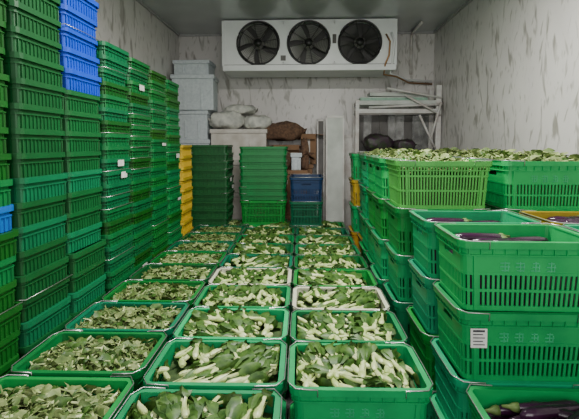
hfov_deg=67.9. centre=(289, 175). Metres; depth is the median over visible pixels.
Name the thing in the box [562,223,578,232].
plastic crate
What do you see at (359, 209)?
plastic crate
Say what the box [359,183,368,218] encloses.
plastic crate
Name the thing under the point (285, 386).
plastic crate
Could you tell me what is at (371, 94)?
sheet
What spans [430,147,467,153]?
pile
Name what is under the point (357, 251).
plastic crate
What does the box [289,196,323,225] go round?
plastic crate
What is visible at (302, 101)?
wall
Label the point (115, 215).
crates
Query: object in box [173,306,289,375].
plastic crate
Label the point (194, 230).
plastic crate
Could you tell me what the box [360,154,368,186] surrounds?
plastic crate
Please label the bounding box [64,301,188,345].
plastic crate
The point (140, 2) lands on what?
trim
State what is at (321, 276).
bok choy
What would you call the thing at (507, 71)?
wall
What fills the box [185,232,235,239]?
pile
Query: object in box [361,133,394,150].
sack
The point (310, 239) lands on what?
bok choy
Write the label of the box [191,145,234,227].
crates
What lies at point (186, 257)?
pile
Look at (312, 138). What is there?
open cardboard box
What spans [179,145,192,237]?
crates
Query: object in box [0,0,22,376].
crates
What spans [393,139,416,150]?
sack
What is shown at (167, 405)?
bok choy
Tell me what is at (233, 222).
pile
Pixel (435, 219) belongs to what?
eggplants
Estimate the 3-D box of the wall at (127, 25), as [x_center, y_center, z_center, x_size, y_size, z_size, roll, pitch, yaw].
[-1.938,-0.234,2.626,0.100,3.300,8.300,0,4,2]
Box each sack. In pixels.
[208,110,244,128]
[223,104,257,114]
[243,115,272,128]
[265,121,306,140]
[286,153,290,165]
[299,137,314,169]
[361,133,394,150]
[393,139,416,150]
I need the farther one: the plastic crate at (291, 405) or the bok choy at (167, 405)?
the plastic crate at (291, 405)
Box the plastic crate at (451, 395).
[430,336,578,418]
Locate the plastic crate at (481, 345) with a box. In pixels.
[433,280,578,381]
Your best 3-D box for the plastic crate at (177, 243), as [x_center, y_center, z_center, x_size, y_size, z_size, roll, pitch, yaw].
[-0.873,0.850,4.281,0.616,0.308,0.434,0,4,1]
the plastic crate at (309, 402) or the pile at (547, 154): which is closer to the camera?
the plastic crate at (309, 402)
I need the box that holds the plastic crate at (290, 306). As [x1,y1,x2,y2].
[288,305,291,327]
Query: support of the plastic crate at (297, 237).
on the plastic crate
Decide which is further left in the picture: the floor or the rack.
the floor
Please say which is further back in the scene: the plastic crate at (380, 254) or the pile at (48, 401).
the plastic crate at (380, 254)
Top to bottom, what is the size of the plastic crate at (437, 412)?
0.308 m
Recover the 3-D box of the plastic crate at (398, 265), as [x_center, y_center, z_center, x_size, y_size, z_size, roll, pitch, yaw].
[0.979,0.644,2.917,0.616,0.308,0.434,0,4,3]
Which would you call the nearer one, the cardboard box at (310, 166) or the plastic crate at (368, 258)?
the plastic crate at (368, 258)
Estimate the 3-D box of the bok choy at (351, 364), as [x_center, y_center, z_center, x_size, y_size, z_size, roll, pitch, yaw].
[0.300,0.981,1.972,0.536,0.327,0.360,0,4,1]
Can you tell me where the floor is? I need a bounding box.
[285,284,293,418]
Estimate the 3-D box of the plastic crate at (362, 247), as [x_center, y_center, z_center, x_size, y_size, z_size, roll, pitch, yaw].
[1.011,0.850,4.269,0.616,0.308,0.434,0,4,2]
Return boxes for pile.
[0,382,120,418]
[27,335,156,370]
[75,303,180,376]
[110,282,199,299]
[140,265,211,278]
[157,253,221,262]
[171,241,229,250]
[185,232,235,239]
[197,225,241,231]
[228,220,241,224]
[356,151,373,177]
[367,148,405,155]
[378,149,452,195]
[399,156,484,204]
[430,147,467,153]
[448,147,498,156]
[462,148,516,157]
[489,148,578,205]
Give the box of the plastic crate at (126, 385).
[0,374,133,418]
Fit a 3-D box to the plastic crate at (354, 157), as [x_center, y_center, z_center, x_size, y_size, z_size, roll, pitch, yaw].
[1.016,-0.109,5.084,0.616,0.308,0.434,0,4,3]
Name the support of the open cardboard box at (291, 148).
on the cardboard box at (310, 166)
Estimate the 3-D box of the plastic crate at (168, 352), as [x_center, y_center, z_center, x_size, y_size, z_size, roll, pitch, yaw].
[-0.320,1.008,2.011,0.616,0.308,0.434,0,4,1]
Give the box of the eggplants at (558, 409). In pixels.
[484,399,578,418]
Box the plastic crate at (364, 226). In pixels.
[359,212,368,249]
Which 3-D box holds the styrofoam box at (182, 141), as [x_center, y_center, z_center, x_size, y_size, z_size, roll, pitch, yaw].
[-1.384,-0.320,6.439,0.480,0.420,0.420,0,4,1]
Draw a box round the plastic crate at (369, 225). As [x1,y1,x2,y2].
[365,219,374,262]
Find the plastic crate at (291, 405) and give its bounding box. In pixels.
[288,401,293,418]
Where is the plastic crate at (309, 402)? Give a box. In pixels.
[287,341,432,418]
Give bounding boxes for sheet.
[358,97,427,100]
[367,92,425,96]
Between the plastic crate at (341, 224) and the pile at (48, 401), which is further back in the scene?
the plastic crate at (341, 224)
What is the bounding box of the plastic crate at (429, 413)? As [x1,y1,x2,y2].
[413,377,435,418]
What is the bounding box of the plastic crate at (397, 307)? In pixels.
[383,281,437,345]
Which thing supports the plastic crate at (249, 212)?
on the plastic crate at (286, 220)
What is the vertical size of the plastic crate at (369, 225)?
0.308 m
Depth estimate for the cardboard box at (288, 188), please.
5.99 m
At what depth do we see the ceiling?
5.45 m
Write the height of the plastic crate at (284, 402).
0.308 m
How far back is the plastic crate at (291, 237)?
4.71 m
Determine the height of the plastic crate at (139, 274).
0.308 m
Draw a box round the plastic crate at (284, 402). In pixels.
[280,397,286,418]
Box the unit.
[222,18,431,84]
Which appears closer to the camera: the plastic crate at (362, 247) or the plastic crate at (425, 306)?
the plastic crate at (425, 306)
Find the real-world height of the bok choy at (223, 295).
0.327 m
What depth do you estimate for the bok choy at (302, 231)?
4.99 m
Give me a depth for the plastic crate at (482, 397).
1.76 m
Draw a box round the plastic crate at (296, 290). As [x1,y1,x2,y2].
[292,285,389,310]
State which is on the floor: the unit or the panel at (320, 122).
the panel at (320, 122)
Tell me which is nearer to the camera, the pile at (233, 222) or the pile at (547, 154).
the pile at (547, 154)
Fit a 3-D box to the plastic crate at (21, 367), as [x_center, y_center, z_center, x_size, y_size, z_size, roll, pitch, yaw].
[-0.948,1.002,2.107,0.616,0.308,0.434,0,4,1]
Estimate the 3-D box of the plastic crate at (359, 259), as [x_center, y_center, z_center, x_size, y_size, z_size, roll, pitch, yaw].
[0.345,0.890,3.698,0.616,0.308,0.434,0,4,1]
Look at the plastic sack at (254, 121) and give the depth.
6.20 m
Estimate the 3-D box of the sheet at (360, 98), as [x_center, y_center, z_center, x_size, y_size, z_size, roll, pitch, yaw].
[1.494,-1.101,6.280,0.950,0.050,0.300,0,4,2]
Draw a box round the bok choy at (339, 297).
[298,285,380,308]
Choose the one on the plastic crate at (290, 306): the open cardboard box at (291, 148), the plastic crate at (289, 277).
the plastic crate at (289, 277)
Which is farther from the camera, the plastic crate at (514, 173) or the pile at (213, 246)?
the pile at (213, 246)
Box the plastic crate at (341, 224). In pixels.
[296,221,345,227]
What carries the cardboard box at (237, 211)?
on the cardboard box
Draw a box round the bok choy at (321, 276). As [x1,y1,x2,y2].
[298,266,366,285]
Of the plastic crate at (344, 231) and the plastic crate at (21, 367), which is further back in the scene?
the plastic crate at (344, 231)
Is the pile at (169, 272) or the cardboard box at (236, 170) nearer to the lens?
the pile at (169, 272)
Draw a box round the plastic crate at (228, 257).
[219,254,292,268]
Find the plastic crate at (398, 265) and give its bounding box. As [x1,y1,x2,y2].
[385,240,413,301]
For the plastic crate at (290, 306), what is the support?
on the floor
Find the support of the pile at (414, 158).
in the plastic crate at (394, 164)
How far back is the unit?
5.82 m
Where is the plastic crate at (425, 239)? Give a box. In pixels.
[409,209,541,277]
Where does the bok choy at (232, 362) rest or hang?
in the plastic crate at (168, 352)
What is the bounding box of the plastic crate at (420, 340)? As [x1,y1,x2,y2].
[406,305,464,388]
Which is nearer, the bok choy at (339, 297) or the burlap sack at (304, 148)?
the bok choy at (339, 297)
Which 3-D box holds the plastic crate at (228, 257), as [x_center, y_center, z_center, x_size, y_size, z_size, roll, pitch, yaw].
[-0.276,0.888,3.734,0.616,0.308,0.434,0,4,2]
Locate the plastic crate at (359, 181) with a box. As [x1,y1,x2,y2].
[358,180,362,208]
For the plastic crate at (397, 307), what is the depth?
2.76 m
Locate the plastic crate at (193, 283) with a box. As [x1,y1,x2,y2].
[102,279,204,313]
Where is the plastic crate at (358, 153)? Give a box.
[358,153,366,181]
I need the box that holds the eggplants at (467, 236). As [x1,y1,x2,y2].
[450,232,578,305]
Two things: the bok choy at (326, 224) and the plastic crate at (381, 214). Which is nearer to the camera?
the plastic crate at (381, 214)
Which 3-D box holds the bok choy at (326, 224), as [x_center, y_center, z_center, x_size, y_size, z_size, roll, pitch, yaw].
[0.390,0.740,5.419,0.536,0.327,0.360,0,4,2]
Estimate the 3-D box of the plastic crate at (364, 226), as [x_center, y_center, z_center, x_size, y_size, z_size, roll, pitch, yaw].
[1.013,0.551,4.247,0.616,0.308,0.434,0,4,2]
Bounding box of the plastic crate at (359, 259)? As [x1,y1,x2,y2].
[294,255,367,269]
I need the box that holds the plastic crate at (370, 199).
[366,187,385,227]
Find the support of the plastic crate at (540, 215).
on the plastic crate
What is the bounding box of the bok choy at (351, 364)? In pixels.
[296,340,419,387]
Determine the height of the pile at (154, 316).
0.315 m
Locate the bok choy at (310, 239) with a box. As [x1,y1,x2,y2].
[299,234,349,243]
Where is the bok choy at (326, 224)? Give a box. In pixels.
[303,220,340,227]
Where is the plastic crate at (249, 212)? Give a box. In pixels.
[240,197,287,223]
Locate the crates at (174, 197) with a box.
[165,80,182,246]
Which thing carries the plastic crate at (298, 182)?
on the plastic crate at (298, 220)
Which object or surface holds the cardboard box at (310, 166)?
on the cardboard box
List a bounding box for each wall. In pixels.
[95,0,178,80]
[179,34,434,215]
[433,0,578,156]
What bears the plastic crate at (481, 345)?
on the plastic crate at (451, 395)
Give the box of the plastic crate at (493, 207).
[485,203,578,214]
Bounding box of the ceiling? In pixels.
[141,0,466,33]
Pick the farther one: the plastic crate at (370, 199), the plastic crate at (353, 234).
the plastic crate at (353, 234)
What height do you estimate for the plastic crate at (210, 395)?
0.308 m
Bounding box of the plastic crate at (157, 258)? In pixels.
[150,251,226,270]
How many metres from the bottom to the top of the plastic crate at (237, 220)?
0.308 m
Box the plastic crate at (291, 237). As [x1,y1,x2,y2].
[235,234,294,243]
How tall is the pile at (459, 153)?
0.362 m
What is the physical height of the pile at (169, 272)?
0.315 m
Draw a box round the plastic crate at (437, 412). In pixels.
[430,392,445,418]
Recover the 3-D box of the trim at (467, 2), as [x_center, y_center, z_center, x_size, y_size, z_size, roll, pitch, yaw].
[1.993,-1.853,2.343,0.030,0.030,8.300,0,4,2]
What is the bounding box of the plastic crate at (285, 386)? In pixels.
[281,356,289,398]
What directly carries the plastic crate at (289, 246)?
on the plastic crate
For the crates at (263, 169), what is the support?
on the plastic crate at (249, 212)
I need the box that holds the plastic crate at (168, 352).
[143,338,286,394]
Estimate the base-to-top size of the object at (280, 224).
0.318 m
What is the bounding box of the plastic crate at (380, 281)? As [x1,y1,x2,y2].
[370,264,388,301]
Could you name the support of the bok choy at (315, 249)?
in the plastic crate at (357, 251)
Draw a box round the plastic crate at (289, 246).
[228,243,293,254]
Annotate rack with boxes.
[352,85,442,223]
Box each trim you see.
[136,0,180,36]
[180,31,432,36]
[433,0,472,33]
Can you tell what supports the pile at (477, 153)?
in the plastic crate
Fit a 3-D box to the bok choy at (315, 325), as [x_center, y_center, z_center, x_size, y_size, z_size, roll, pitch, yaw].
[0.312,0.956,2.403,0.536,0.318,0.360,0,4,1]
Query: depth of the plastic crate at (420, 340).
2.37 m
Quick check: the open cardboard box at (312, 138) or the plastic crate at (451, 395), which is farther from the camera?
the open cardboard box at (312, 138)
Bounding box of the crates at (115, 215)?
[95,40,134,293]
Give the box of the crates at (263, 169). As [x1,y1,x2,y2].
[239,146,287,199]
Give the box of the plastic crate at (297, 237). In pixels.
[295,235,354,244]
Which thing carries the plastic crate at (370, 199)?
on the plastic crate at (369, 225)
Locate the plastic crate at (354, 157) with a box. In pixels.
[349,153,360,179]
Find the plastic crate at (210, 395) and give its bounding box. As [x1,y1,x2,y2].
[113,387,281,418]
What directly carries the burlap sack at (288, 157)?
on the cardboard box at (288, 188)
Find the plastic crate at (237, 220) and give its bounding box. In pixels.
[200,220,247,225]
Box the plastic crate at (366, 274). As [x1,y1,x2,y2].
[293,268,377,287]
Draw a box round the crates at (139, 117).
[125,57,152,273]
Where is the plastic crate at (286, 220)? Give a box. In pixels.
[239,218,287,226]
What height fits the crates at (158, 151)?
2.268 m
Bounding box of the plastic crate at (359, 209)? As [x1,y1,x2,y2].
[357,206,361,236]
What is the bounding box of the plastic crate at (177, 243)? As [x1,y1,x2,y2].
[166,240,233,255]
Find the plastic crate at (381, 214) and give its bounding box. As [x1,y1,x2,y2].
[371,192,409,239]
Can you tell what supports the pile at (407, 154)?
in the plastic crate at (382, 173)
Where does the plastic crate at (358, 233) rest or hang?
on the plastic crate
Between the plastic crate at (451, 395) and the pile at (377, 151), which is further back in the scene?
the pile at (377, 151)
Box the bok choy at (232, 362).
[153,337,279,382]
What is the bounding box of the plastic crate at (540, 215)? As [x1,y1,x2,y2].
[519,210,578,226]
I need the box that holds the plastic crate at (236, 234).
[179,232,240,243]
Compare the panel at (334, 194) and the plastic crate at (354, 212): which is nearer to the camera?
the plastic crate at (354, 212)
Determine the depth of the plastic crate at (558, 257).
1.80 m
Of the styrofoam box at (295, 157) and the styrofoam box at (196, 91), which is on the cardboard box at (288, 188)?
the styrofoam box at (295, 157)
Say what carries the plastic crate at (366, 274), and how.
on the plastic crate
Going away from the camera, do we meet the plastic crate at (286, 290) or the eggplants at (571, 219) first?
the eggplants at (571, 219)
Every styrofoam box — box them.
[170,74,218,111]
[172,60,215,74]
[179,110,213,139]
[180,139,210,144]
[290,153,301,169]
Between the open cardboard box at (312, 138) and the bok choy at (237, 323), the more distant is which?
the open cardboard box at (312, 138)
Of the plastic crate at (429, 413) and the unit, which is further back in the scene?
the unit
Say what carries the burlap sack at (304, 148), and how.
on the cardboard box at (288, 188)
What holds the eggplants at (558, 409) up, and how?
in the plastic crate at (482, 397)
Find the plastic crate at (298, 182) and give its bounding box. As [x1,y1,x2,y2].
[289,174,323,201]
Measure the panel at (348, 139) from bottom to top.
1.750 m
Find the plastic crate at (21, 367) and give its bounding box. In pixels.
[10,330,166,392]
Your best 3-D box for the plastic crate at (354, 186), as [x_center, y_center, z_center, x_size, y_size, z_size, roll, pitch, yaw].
[1.017,0.190,5.110,0.616,0.308,0.434,0,4,2]
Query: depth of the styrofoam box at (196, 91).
6.13 m
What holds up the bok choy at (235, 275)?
in the plastic crate at (289, 277)
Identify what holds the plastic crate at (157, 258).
on the plastic crate
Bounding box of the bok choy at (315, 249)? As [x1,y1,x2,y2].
[299,242,356,254]
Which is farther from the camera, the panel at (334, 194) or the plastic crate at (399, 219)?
the panel at (334, 194)
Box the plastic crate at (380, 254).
[371,228,409,279]
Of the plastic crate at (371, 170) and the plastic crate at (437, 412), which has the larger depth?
the plastic crate at (371, 170)
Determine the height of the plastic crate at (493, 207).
0.308 m
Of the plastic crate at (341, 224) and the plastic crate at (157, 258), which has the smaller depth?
the plastic crate at (157, 258)
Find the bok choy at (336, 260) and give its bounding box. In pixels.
[298,253,362,267]
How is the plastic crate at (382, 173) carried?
on the plastic crate at (381, 214)
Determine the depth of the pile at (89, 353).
2.07 m
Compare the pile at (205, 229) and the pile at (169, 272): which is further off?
the pile at (205, 229)
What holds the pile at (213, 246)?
in the plastic crate at (177, 243)
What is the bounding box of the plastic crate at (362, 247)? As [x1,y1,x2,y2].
[359,240,368,266]
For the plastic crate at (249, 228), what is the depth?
5.16 m
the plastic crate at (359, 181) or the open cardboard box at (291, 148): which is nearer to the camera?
the plastic crate at (359, 181)
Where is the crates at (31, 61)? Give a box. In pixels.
[1,0,72,362]
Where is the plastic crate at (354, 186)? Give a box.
[348,177,360,205]
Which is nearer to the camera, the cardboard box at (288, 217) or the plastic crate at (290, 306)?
the plastic crate at (290, 306)
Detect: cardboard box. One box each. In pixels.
[210,129,267,160]
[232,193,268,219]
[233,161,240,192]
[269,145,299,163]
[269,169,307,214]
[269,215,306,255]
[287,164,313,173]
[297,134,320,163]
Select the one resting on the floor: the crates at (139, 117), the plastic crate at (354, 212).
the crates at (139, 117)
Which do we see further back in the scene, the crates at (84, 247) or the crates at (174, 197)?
the crates at (174, 197)
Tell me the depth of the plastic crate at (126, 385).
1.84 m
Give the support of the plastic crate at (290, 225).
on the plastic crate
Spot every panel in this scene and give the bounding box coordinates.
[317,119,324,220]
[325,115,343,221]
[344,135,352,233]
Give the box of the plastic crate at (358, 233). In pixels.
[357,232,361,251]
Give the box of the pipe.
[409,21,423,73]
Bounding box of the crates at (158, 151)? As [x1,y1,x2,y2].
[147,70,169,259]
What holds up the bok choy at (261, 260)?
in the plastic crate at (228, 257)
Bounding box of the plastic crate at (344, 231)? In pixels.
[296,227,349,235]
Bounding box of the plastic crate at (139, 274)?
[129,263,216,289]
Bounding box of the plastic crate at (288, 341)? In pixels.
[285,328,290,357]
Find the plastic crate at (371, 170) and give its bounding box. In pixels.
[365,155,377,191]
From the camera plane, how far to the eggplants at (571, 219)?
2.44 m
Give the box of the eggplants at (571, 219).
[547,215,578,222]
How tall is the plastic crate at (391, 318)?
0.308 m
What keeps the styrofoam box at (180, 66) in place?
on the styrofoam box at (196, 91)
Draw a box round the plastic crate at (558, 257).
[434,222,578,311]
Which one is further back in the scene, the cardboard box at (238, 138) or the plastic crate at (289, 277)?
the cardboard box at (238, 138)
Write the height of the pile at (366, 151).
0.315 m
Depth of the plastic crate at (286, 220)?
5.43 m
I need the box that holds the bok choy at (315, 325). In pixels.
[297,306,400,340]
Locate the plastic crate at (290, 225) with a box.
[289,218,322,248]
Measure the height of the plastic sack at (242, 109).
0.151 m
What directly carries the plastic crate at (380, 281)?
on the plastic crate
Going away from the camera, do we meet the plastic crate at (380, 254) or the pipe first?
the plastic crate at (380, 254)
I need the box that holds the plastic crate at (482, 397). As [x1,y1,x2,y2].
[466,384,578,418]
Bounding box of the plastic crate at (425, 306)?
[408,257,450,333]
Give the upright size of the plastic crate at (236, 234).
0.308 m
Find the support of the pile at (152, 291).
in the plastic crate at (193, 283)
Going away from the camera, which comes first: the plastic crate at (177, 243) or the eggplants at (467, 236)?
the eggplants at (467, 236)
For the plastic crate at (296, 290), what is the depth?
2.85 m
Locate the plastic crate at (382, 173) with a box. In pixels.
[372,156,458,198]
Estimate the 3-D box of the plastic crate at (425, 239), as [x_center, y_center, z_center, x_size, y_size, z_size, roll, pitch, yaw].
[1.015,0.378,2.423,0.616,0.308,0.434,0,4,3]
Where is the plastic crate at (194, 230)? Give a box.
[191,225,245,234]
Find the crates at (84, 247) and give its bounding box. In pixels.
[58,0,105,320]
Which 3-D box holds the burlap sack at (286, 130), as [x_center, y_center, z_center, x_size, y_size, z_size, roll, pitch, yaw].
[-0.085,-0.653,6.364,0.696,0.295,0.355,1,4,13]
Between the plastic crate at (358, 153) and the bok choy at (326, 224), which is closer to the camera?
the plastic crate at (358, 153)
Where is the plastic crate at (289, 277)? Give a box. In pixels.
[208,267,291,285]
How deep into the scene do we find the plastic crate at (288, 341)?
2.85 m
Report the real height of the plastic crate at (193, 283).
0.308 m
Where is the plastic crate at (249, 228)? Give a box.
[241,227,294,234]
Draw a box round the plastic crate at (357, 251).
[295,244,360,255]
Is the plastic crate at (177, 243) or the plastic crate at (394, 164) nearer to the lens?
the plastic crate at (394, 164)
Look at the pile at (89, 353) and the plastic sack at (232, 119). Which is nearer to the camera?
the pile at (89, 353)
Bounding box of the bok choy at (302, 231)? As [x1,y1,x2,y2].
[299,226,342,234]
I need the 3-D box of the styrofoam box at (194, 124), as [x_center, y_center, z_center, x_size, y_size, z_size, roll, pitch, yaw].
[-1.404,-0.739,6.410,0.480,0.420,0.420,0,4,2]
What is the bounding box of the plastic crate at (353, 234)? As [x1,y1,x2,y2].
[348,225,358,248]
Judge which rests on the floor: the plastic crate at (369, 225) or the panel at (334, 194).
the panel at (334, 194)
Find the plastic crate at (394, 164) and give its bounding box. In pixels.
[385,158,492,208]
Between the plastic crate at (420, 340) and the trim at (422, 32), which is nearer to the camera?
the plastic crate at (420, 340)
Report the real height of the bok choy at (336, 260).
0.327 m
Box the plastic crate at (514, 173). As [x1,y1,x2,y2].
[480,158,578,209]
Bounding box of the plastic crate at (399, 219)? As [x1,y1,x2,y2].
[385,199,490,255]
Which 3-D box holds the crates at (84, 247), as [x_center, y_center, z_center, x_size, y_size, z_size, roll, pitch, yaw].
[-1.558,-0.089,2.710,0.632,3.000,0.450,0,4,2]
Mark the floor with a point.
(288, 399)
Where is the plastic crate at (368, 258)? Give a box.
[365,251,374,270]
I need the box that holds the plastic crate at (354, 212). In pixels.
[349,201,359,231]
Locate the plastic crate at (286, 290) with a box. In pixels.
[193,284,290,309]
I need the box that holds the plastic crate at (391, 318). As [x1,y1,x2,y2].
[290,309,407,344]
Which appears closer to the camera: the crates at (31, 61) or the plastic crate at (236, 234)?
the crates at (31, 61)

